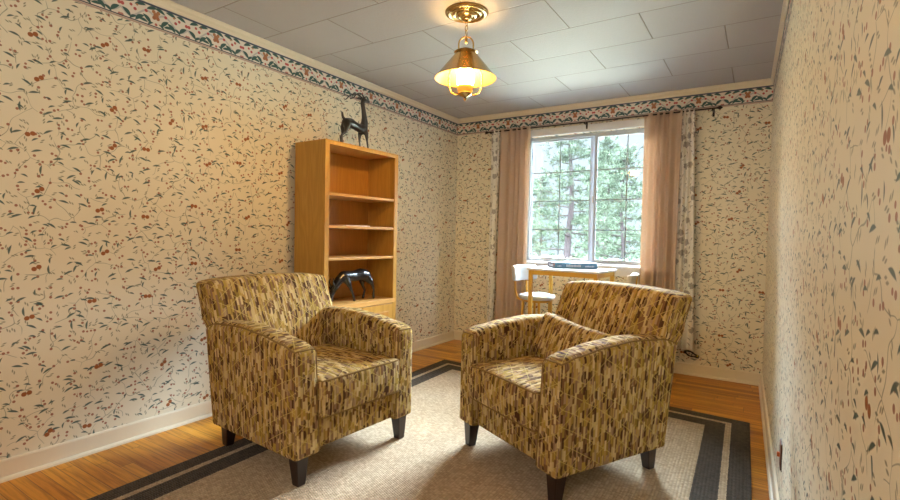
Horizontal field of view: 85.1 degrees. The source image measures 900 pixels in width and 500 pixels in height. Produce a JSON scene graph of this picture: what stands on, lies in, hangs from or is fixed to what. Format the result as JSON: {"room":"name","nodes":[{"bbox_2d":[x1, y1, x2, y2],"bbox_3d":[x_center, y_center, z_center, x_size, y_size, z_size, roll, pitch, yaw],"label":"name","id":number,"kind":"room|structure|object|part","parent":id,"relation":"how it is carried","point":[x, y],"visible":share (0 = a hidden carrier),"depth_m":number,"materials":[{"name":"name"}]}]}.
{"room":"living room","nodes":[
{"label":"living room","id":0,"kind":"room"},
{"bbox_2d":[0,0,457,459],"bbox_3d":[-1.680,-0.186,2.829,0.140,2.440,6.300,2,2,32],"label":"wall","id":1,"kind":"structure","parent":0,"point":[147,150],"depth_m":2.69,"materials":[{"name":"paper"}]},
{"bbox_2d":[0,330,453,482],"bbox_3d":[-1.635,0.987,2.819,0.024,0.097,6.300,2,2,32],"label":"baseboard","id":2,"kind":"structure","parent":1,"relation":"attached to","point":[17,466],"depth_m":2.57,"materials":[{"name":"beige paint"}]},
{"bbox_2d":[144,0,458,122],"bbox_3d":[-1.589,-1.378,2.752,0.020,0.049,6.300,2,2,32],"label":"trim","id":3,"kind":"structure","parent":1,"relation":"attached to","point":[169,5],"depth_m":3.41,"materials":[{"name":"beige paint"}]},
{"bbox_2d":[0,339,769,499],"bbox_3d":[-0.352,1.135,2.009,3.345,0.100,6.580,2,2,32],"label":"floor","id":4,"kind":"structure","parent":0,"point":[84,478],"depth_m":2.59,"materials":[{"name":"brown wood"}]},
{"bbox_2d":[294,138,397,319],"bbox_3d":[-0.767,0.129,3.751,0.347,1.794,0.760,2,2,34],"label":"bookcase","id":5,"kind":"object","parent":4,"relation":"on","point":[337,183],"visible":0.52,"depth_m":3.86,"materials":[{"name":"brown wood"}]},
{"bbox_3d":[-0.996,0.133,3.459,0.299,1.794,0.019,2,2,34],"label":"panel","id":6,"kind":"part","parent":5,"relation":"part of","materials":[{"name":"brown wood"}]},
{"bbox_3d":[-0.906,0.109,3.846,0.008,1.724,0.722,2,2,34],"label":"panel","id":7,"kind":"part","parent":5,"relation":"part of","materials":[{"name":"brown wood"}]},
{"bbox_2d":[329,268,374,300],"bbox_3d":[-0.751,0.265,3.707,0.111,0.245,0.467,2,2,32],"label":"statue","id":8,"kind":"object","parent":5,"relation":"on","point":[361,275],"visible":0.98,"depth_m":3.67,"materials":[{"name":"black metal"}]},
{"bbox_2d":[340,93,369,147],"bbox_3d":[-0.733,-0.989,3.764,0.100,0.446,0.335,2,2,32],"label":"statue","id":9,"kind":"object","parent":5,"relation":"on","point":[362,128],"visible":0.94,"depth_m":3.79,"materials":[{"name":"brown metal"}]},
{"bbox_3d":[-0.769,-0.757,3.740,0.299,0.020,0.722,2,2,34],"label":"panel","id":10,"kind":"part","parent":5,"relation":"part of","materials":[{"name":"brown wood"}]},
{"bbox_3d":[-0.775,0.056,3.756,0.304,0.019,0.721,2,2,34],"label":"shelf","id":11,"kind":"part","parent":5,"relation":"part of","materials":[{"name":"brown wood"}]},
{"bbox_3d":[-0.771,-0.172,3.749,0.304,0.019,0.721,2,2,34],"label":"shelf","id":12,"kind":"part","parent":5,"relation":"part of","materials":[{"name":"brown wood"}]},
{"bbox_3d":[-0.766,-0.398,3.743,0.304,0.019,0.721,2,2,34],"label":"shelf","id":13,"kind":"part","parent":5,"relation":"part of","materials":[{"name":"brown wood"}]},
{"bbox_3d":[-0.780,0.405,3.764,0.310,0.035,0.721,2,2,34],"label":"counter shelf","id":14,"kind":"part","parent":5,"relation":"part of","materials":[{"name":"brown wood"}]},
{"bbox_3d":[-0.570,0.689,3.832,0.019,0.518,0.335,2,2,34],"label":"door","id":15,"kind":"part","parent":5,"relation":"part of","materials":[{"name":"brown wood"}]},
{"bbox_3d":[-0.578,0.124,4.071,0.299,1.794,0.019,2,2,34],"label":"panel","id":16,"kind":"part","parent":5,"relation":"part of","materials":[{"name":"brown wood"}]},
{"bbox_3d":[-0.563,0.688,3.827,0.009,0.400,0.235,2,2,34],"label":"door panel","id":17,"kind":"part","parent":5,"relation":"part of","materials":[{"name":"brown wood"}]},
{"bbox_2d":[87,359,751,499],"bbox_3d":[0.122,1.075,2.484,2.483,0.012,3.271,2,2,32],"label":"area rug","id":18,"kind":"object","parent":4,"relation":"on","point":[703,456],"visible":0.49,"depth_m":2.38,"materials":[{"name":"beige carpet"}]},
{"bbox_2d":[196,273,411,486],"bbox_3d":[-0.785,0.600,2.700,0.921,0.888,0.802,2,2,36],"label":"armchair","id":19,"kind":"object","parent":18,"relation":"on","point":[293,373],"visible":1,"depth_m":2.49,"materials":[{"name":"fabric"}]},
{"bbox_3d":[-1.174,0.970,2.611,0.066,0.138,0.066,2,2,36],"label":"leg","id":20,"kind":"part","parent":19,"relation":"part of","materials":[{"name":"black wood"}]},
{"bbox_3d":[-0.944,0.641,2.411,0.772,0.553,0.148,2,2,36],"label":"arm","id":21,"kind":"part","parent":19,"relation":"part of","materials":[{"name":"fabric"}]},
{"bbox_3d":[-1.024,0.380,2.872,0.319,0.468,0.788,2,2,36],"label":"backrest","id":22,"kind":"part","parent":19,"relation":"part of","materials":[{"name":"fabric"}]},
{"bbox_3d":[-0.686,0.991,2.217,0.066,0.138,0.066,2,2,36],"label":"leg","id":23,"kind":"part","parent":19,"relation":"part of","materials":[{"name":"black wood"}]},
{"bbox_3d":[-0.727,0.830,2.660,0.630,0.170,0.540,2,2,36],"label":"seat rail","id":24,"kind":"part","parent":19,"relation":"part of","materials":[{"name":"fabric"}]},
{"bbox_2d":[312,344,398,417],"bbox_3d":[-0.661,0.660,2.609,0.610,0.202,0.528,2,2,36],"label":"seat cushion","id":25,"kind":"object","parent":19,"relation":"on","point":[348,376],"depth_m":2.46,"materials":[{"name":"fabric"}]},
{"bbox_3d":[-0.556,0.634,2.938,0.772,0.553,0.148,2,2,36],"label":"arm","id":26,"kind":"part","parent":19,"relation":"part of","materials":[{"name":"fabric"}]},
{"bbox_3d":[-0.290,0.984,2.755,0.066,0.138,0.066,2,2,36],"label":"leg","id":27,"kind":"part","parent":19,"relation":"part of","materials":[{"name":"black wood"}]},
{"bbox_2d":[460,281,691,499],"bbox_3d":[0.622,0.632,2.573,0.921,0.888,0.802,0,2,-30],"label":"armchair","id":28,"kind":"object","parent":18,"relation":"on","point":[585,406],"visible":0.93,"depth_m":2.30,"materials":[{"name":"fabric"}]},
{"bbox_3d":[0.119,0.994,2.681,0.066,0.138,0.066,0,2,-30],"label":"leg","id":29,"kind":"part","parent":28,"relation":"part of","materials":[{"name":"black wood"}]},
{"bbox_2d":[470,355,543,430],"bbox_3d":[0.486,0.687,2.496,0.610,0.202,0.528,0,2,-30],"label":"seat cushion","id":30,"kind":"object","parent":28,"relation":"on","point":[510,386],"depth_m":2.35,"materials":[{"name":"fabric"}]},
{"bbox_3d":[0.549,0.859,2.540,0.630,0.170,0.540,0,2,-30],"label":"seat rail","id":31,"kind":"part","parent":28,"relation":"part of","materials":[{"name":"fabric"}]},
{"bbox_3d":[0.417,0.656,2.834,0.772,0.553,0.148,0,2,-30],"label":"arm","id":32,"kind":"part","parent":28,"relation":"part of","materials":[{"name":"fabric"}]},
{"bbox_3d":[0.456,1.017,2.104,0.066,0.138,0.066,0,2,-30],"label":"leg","id":33,"kind":"part","parent":28,"relation":"part of","materials":[{"name":"black wood"}]},
{"bbox_2d":[530,312,611,358],"bbox_3d":[0.633,0.514,2.596,0.175,0.297,0.536,0,2,-28],"label":"lumbar pillow","id":34,"kind":"object","parent":28,"relation":"on","point":[555,333],"visible":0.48,"depth_m":2.62,"materials":[{"name":"fabric"}]},
{"bbox_3d":[0.748,0.679,2.269,0.772,0.553,0.148,0,2,-30],"label":"arm","id":35,"kind":"part","parent":28,"relation":"part of","materials":[{"name":"fabric"}]},
{"bbox_3d":[0.886,0.423,2.719,0.319,0.468,0.788,0,2,-30],"label":"backrest","id":36,"kind":"part","parent":28,"relation":"part of","materials":[{"name":"fabric"}]},
{"bbox_3d":[0.982,1.018,2.445,0.066,0.138,0.066,0,2,-30],"label":"leg","id":37,"kind":"part","parent":28,"relation":"part of","materials":[{"name":"black wood"}]},
{"bbox_2d":[512,265,554,314],"bbox_3d":[0.744,0.590,4.331,0.330,0.902,0.364,0,2,-44],"label":"bistro chair","id":38,"kind":"object","parent":4,"relation":"on","point":[519,272],"visible":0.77,"depth_m":4.30,"materials":[{"name":"grey plastic"}]},
{"bbox_3d":[0.606,0.306,4.359,0.108,0.280,0.021,3,2,41],"label":"post","id":39,"kind":"part","parent":38,"relation":"part of","materials":[{"name":"brown wood"}]},
{"bbox_3d":[0.615,0.736,4.322,0.070,0.607,0.023,1,2,1],"label":"leg","id":40,"kind":"part","parent":38,"relation":"part of","materials":[{"name":"brown wood"}]},
{"bbox_3d":[0.657,0.203,4.419,0.330,0.136,0.089,0,2,-44],"label":"backrest","id":41,"kind":"part","parent":38,"relation":"part of","materials":[{"name":"grey plastic"}]},
{"bbox_3d":[0.760,0.735,4.460,0.023,0.607,0.070,1,2,1],"label":"leg","id":42,"kind":"part","parent":38,"relation":"part of","materials":[{"name":"brown wood"}]},
{"bbox_3d":[0.763,0.406,4.309,0.320,0.051,0.320,0,2,-44],"label":"seat","id":43,"kind":"part","parent":38,"relation":"part of","materials":[{"name":"grey plastic"}]},
{"bbox_3d":[0.753,0.743,4.177,0.023,0.607,0.070,1,2,1],"label":"leg","id":44,"kind":"part","parent":38,"relation":"part of","materials":[{"name":"brown wood"}]},
{"bbox_3d":[0.898,0.741,4.316,0.070,0.607,0.023,1,2,1],"label":"leg","id":45,"kind":"part","parent":38,"relation":"part of","materials":[{"name":"brown wood"}]},
{"bbox_2d":[527,266,616,313],"bbox_3d":[1.003,0.603,4.083,0.600,0.900,0.460,2,2,35],"label":"bistro table","id":46,"kind":"object","parent":4,"relation":"on","point":[595,274],"visible":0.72,"depth_m":3.97,"materials":[{"name":"grey laminate"}]},
{"bbox_3d":[0.663,0.605,4.075,0.029,0.881,0.029,2,2,35],"label":"leg","id":47,"kind":"part","parent":46,"relation":"part of","materials":[{"name":"brown wood"}]},
{"bbox_3d":[0.897,0.601,4.406,0.029,0.881,0.029,2,2,35],"label":"leg","id":48,"kind":"part","parent":46,"relation":"part of","materials":[{"name":"brown wood"}]},
{"bbox_2d":[548,261,597,268],"bbox_3d":[1.030,0.127,4.141,0.357,0.048,0.241,1,2,-3],"label":"game box","id":49,"kind":"object","parent":46,"relation":"on","point":[554,264],"visible":1,"depth_m":4.03,"materials":[{"name":"blue cardboard"}]},
{"bbox_3d":[1.108,0.623,3.760,0.029,0.881,0.029,2,2,35],"label":"leg","id":50,"kind":"part","parent":46,"relation":"part of","materials":[{"name":"brown wood"}]},
{"bbox_3d":[1.343,0.619,4.091,0.029,0.881,0.029,2,2,35],"label":"leg","id":51,"kind":"part","parent":46,"relation":"part of","materials":[{"name":"brown wood"}]},
{"bbox_2d":[626,273,639,284],"bbox_3d":[1.312,0.623,3.932,0.364,0.882,0.330,2,2,26],"label":"bistro chair","id":52,"kind":"object","parent":4,"relation":"on","point":[634,278],"visible":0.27,"depth_m":3.74,"materials":[{"name":"beige plastic"}]},
{"bbox_2d":[170,0,782,118],"bbox_3d":[-0.301,-1.403,1.936,3.345,0.100,6.580,2,2,32],"label":"ceiling","id":53,"kind":"structure","parent":0,"point":[540,53],"depth_m":3.23,"materials":[{"name":"tile"}]},
{"bbox_2d":[435,2,495,100],"bbox_3d":[0.092,-1.117,2.832,0.355,0.507,0.355,2,2,32],"label":"pendant lamp","id":54,"kind":"object","parent":53,"relation":"hanging from","point":[465,71],"visible":1,"depth_m":2.80,"materials":[{"name":"gold metal"}]},
{"bbox_3d":[0.024,-1.012,2.835,0.073,0.235,0.008,1,2,0],"label":"cradle arm","id":55,"kind":"part","parent":54,"relation":"part of","materials":[{"name":"gold metal"}]},
{"bbox_3d":[0.090,-1.063,2.833,0.355,0.148,0.355,2,2,32],"label":"lamp shade","id":56,"kind":"part","parent":54,"relation":"part of","materials":[{"name":"gold metal"}]},
{"bbox_3d":[0.089,-1.003,2.835,0.100,0.132,0.100,2,2,32],"label":"glass globe","id":57,"kind":"part","parent":54,"relation":"part of","materials":[{"name":"beige glass"}]},
{"bbox_3d":[0.155,-1.009,2.835,0.073,0.235,0.008,1,2,0],"label":"cradle arm","id":58,"kind":"part","parent":54,"relation":"part of","materials":[{"name":"gold metal"}]},
{"bbox_2d":[454,85,772,373],"bbox_3d":[1.332,-0.180,4.733,3.193,2.440,0.140,2,2,32],"label":"wall","id":59,"kind":"structure","parent":0,"point":[733,146],"depth_m":4.11,"materials":[{"name":"paper"}]},
{"bbox_2d":[526,119,643,276],"bbox_3d":[1.337,-0.477,4.670,1.490,1.418,0.148,2,2,32],"label":"window","id":60,"kind":"structure","parent":59,"relation":"in","point":[624,268],"depth_m":4.71,"materials":[{"name":"white paint"}]},
{"bbox_2d":[531,141,589,257],"bbox_3d":[1.096,-0.502,4.894,0.590,1.165,0.002,2,2,32],"label":"grille","id":61,"kind":"object","parent":60,"relation":"attached to","point":[533,142],"depth_m":4.90,"materials":[{"name":"white"}]},
{"bbox_3d":[1.118,-0.501,4.883,0.662,1.205,0.013,2,2,32],"label":"sash","id":62,"kind":"part","parent":60,"relation":"part of","materials":[{"name":"grey"}]},
{"bbox_3d":[1.311,0.143,4.666,1.490,0.037,0.095,2,2,32],"label":"sill","id":63,"kind":"part","parent":60,"relation":"part of","materials":[{"name":"white paint"}]},
{"bbox_3d":[1.320,-0.524,4.641,1.450,1.323,0.018,2,2,32],"label":"casing","id":64,"kind":"part","parent":60,"relation":"part of","materials":[{"name":"white paint"}]},
{"bbox_3d":[1.633,-0.481,4.526,0.620,1.205,0.013,2,2,32],"label":"sash","id":65,"kind":"part","parent":60,"relation":"part of","materials":[{"name":"grey"}]},
{"bbox_2d":[595,134,642,260],"bbox_3d":[1.632,-0.481,4.524,0.560,1.165,0.002,2,2,32],"label":"grille","id":66,"kind":"object","parent":60,"relation":"attached to","point":[596,135],"depth_m":4.60,"materials":[{"name":"white"}]},
{"bbox_2d":[485,106,722,133],"bbox_3d":[1.307,-1.175,4.590,2.188,0.065,0.099,2,2,32],"label":"curtain rod","id":67,"kind":"object","parent":59,"relation":"attached to","point":[718,107],"visible":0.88,"depth_m":4.44,"materials":[{"name":"grey metal"}]},
{"bbox_2d":[487,130,499,321],"bbox_3d":[0.448,-0.214,5.110,0.104,2.052,0.042,2,2,32],"label":"curtain","id":68,"kind":"object","parent":67,"relation":"hanging from","point":[496,135],"visible":0.96,"depth_m":5.11,"materials":[{"name":"white fabric"}]},
{"bbox_2d":[495,126,530,319],"bbox_3d":[0.630,-0.138,4.995,0.362,2.192,0.066,2,2,32],"label":"curtain","id":69,"kind":"object","parent":67,"relation":"hanging from","point":[514,166],"visible":0.84,"depth_m":4.99,"materials":[{"name":"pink fabric"}]},
{"bbox_2d":[639,109,682,289],"bbox_3d":[1.809,-0.092,4.249,0.315,2.192,0.063,2,2,32],"label":"curtain","id":70,"kind":"object","parent":67,"relation":"hanging from","point":[662,133],"visible":0.74,"depth_m":4.24,"materials":[{"name":"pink fabric"}]},
{"bbox_2d":[675,108,694,350],"bbox_3d":[1.990,-0.171,4.134,0.174,2.022,0.046,2,2,32],"label":"curtain","id":71,"kind":"object","parent":67,"relation":"hanging from","point":[684,269],"visible":0.84,"depth_m":4.13,"materials":[{"name":"white fabric"}]},
{"bbox_2d":[454,330,760,385],"bbox_3d":[1.264,0.992,4.697,2.913,0.097,0.024,2,2,32],"label":"baseboard","id":72,"kind":"structure","parent":59,"relation":"attached to","point":[751,378],"depth_m":4.09,"materials":[{"name":"beige paint"}]},
{"bbox_2d":[458,78,772,123],"bbox_3d":[1.313,-1.374,4.631,2.913,0.049,0.020,2,2,32],"label":"trim","id":73,"kind":"structure","parent":59,"relation":"attached to","point":[762,82],"depth_m":4.44,"materials":[{"name":"beige paint"}]},
{"bbox_2d":[684,350,698,357],"bbox_3d":[2.059,0.887,4.184,0.117,0.059,0.036,2,2,32],"label":"coiled cord","id":74,"kind":"object","parent":59,"relation":"attached to","point":[685,351],"visible":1,"depth_m":4.17,"materials":[{"name":"black plastic"}]},
{"bbox_2d":[762,0,899,499],"bbox_3d":[0.962,-0.085,1.157,0.140,2.440,6.305,2,2,31],"label":"wall","id":75,"kind":"structure","parent":0,"point":[831,369],"depth_m":0.98,"materials":[{"name":"paper"}]},
{"bbox_2d":[758,374,779,499],"bbox_3d":[0.869,1.083,1.234,0.024,0.097,6.302,2,2,31],"label":"baseboard","id":76,"kind":"structure","parent":75,"relation":"attached to","point":[770,465],"depth_m":2.61,"materials":[{"name":"beige paint"}]},
{"bbox_2d":[771,0,788,84],"bbox_3d":[0.918,-1.282,1.165,0.020,0.049,6.302,2,2,31],"label":"trim","id":77,"kind":"structure","parent":75,"relation":"attached to","point":[785,2],"depth_m":3.00,"materials":[{"name":"beige paint"}]},
{"bbox_2d":[777,439,782,471],"bbox_3d":[1.343,0.834,2.001,0.016,0.112,0.078,2,2,31],"label":"wall plate","id":78,"kind":"object","parent":75,"relation":"attached to","point":[779,453],"visible":1,"depth_m":1.97,"materials":[{"name":"brown"}]},
{"bbox_3d":[1.347,0.834,1.999,0.006,0.104,0.070,2,2,31],"label":"plate","id":79,"kind":"part","parent":78,"relation":"part of","materials":[{"name":"brown"}]},
{"label":"outside","id":80,"kind":"structure","parent":0,"visible":0},
{"bbox_2d":[536,255,638,261],"bbox_3d":[9.358,1.411,23.979,40.000,0.580,40.000,2,2,32],"label":"lawn","id":81,"kind":"structure","parent":80,"point":[615,259],"depth_m":43.70,"materials":[{"name":"green plant"}]},
{"bbox_2d":[531,203,546,255],"bbox_3d":[2.887,-1.260,21.992,3.789,5.700,3.997,1,2,8],"label":"pine tree","id":82,"kind":"object","parent":81,"relation":"on","point":[533,222],"visible":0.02,"depth_m":21.75,"materials":[{"name":"green plant"}]},
{"bbox_2d":[531,174,578,258],"bbox_3d":[5.189,-1.531,28.352,4.187,5.971,3.970,0,2,-23],"label":"pine tree","id":83,"kind":"object","parent":81,"relation":"on","point":[544,182],"visible":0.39,"depth_m":28.08,"materials":[{"name":"green plant"}]},
{"bbox_2d":[531,139,639,258],"bbox_3d":[4.760,-2.200,19.198,5.098,7.815,4.249,1,2,9],"label":"pine tree","id":84,"kind":"object","parent":81,"relation":"on","point":[567,236],"visible":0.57,"depth_m":18.94,"materials":[{"name":"green plant"}]},
{"bbox_2d":[562,148,623,256],"bbox_3d":[9.262,-2.568,31.565,4.424,8.024,4.834,3,2,40],"label":"pine tree","id":85,"kind":"object","parent":81,"relation":"on","point":[601,152],"visible":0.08,"depth_m":31.33,"materials":[{"name":"green plant"}]},
{"bbox_2d":[572,136,640,259],"bbox_3d":[7.989,-2.048,24.167,4.056,7.355,4.431,2,2,21],"label":"pine tree","id":86,"kind":"object","parent":81,"relation":"on","point":[603,146],"visible":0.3,"depth_m":24.03,"materials":[{"name":"green plant"}]},
{"bbox_2d":[571,143,643,260],"bbox_3d":[5.401,-0.744,15.198,3.616,5.157,3.428,2,2,23],"label":"pine tree","id":87,"kind":"object","parent":81,"relation":"on","point":[630,208],"visible":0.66,"depth_m":14.99,"materials":[{"name":"green plant"}]}
]}

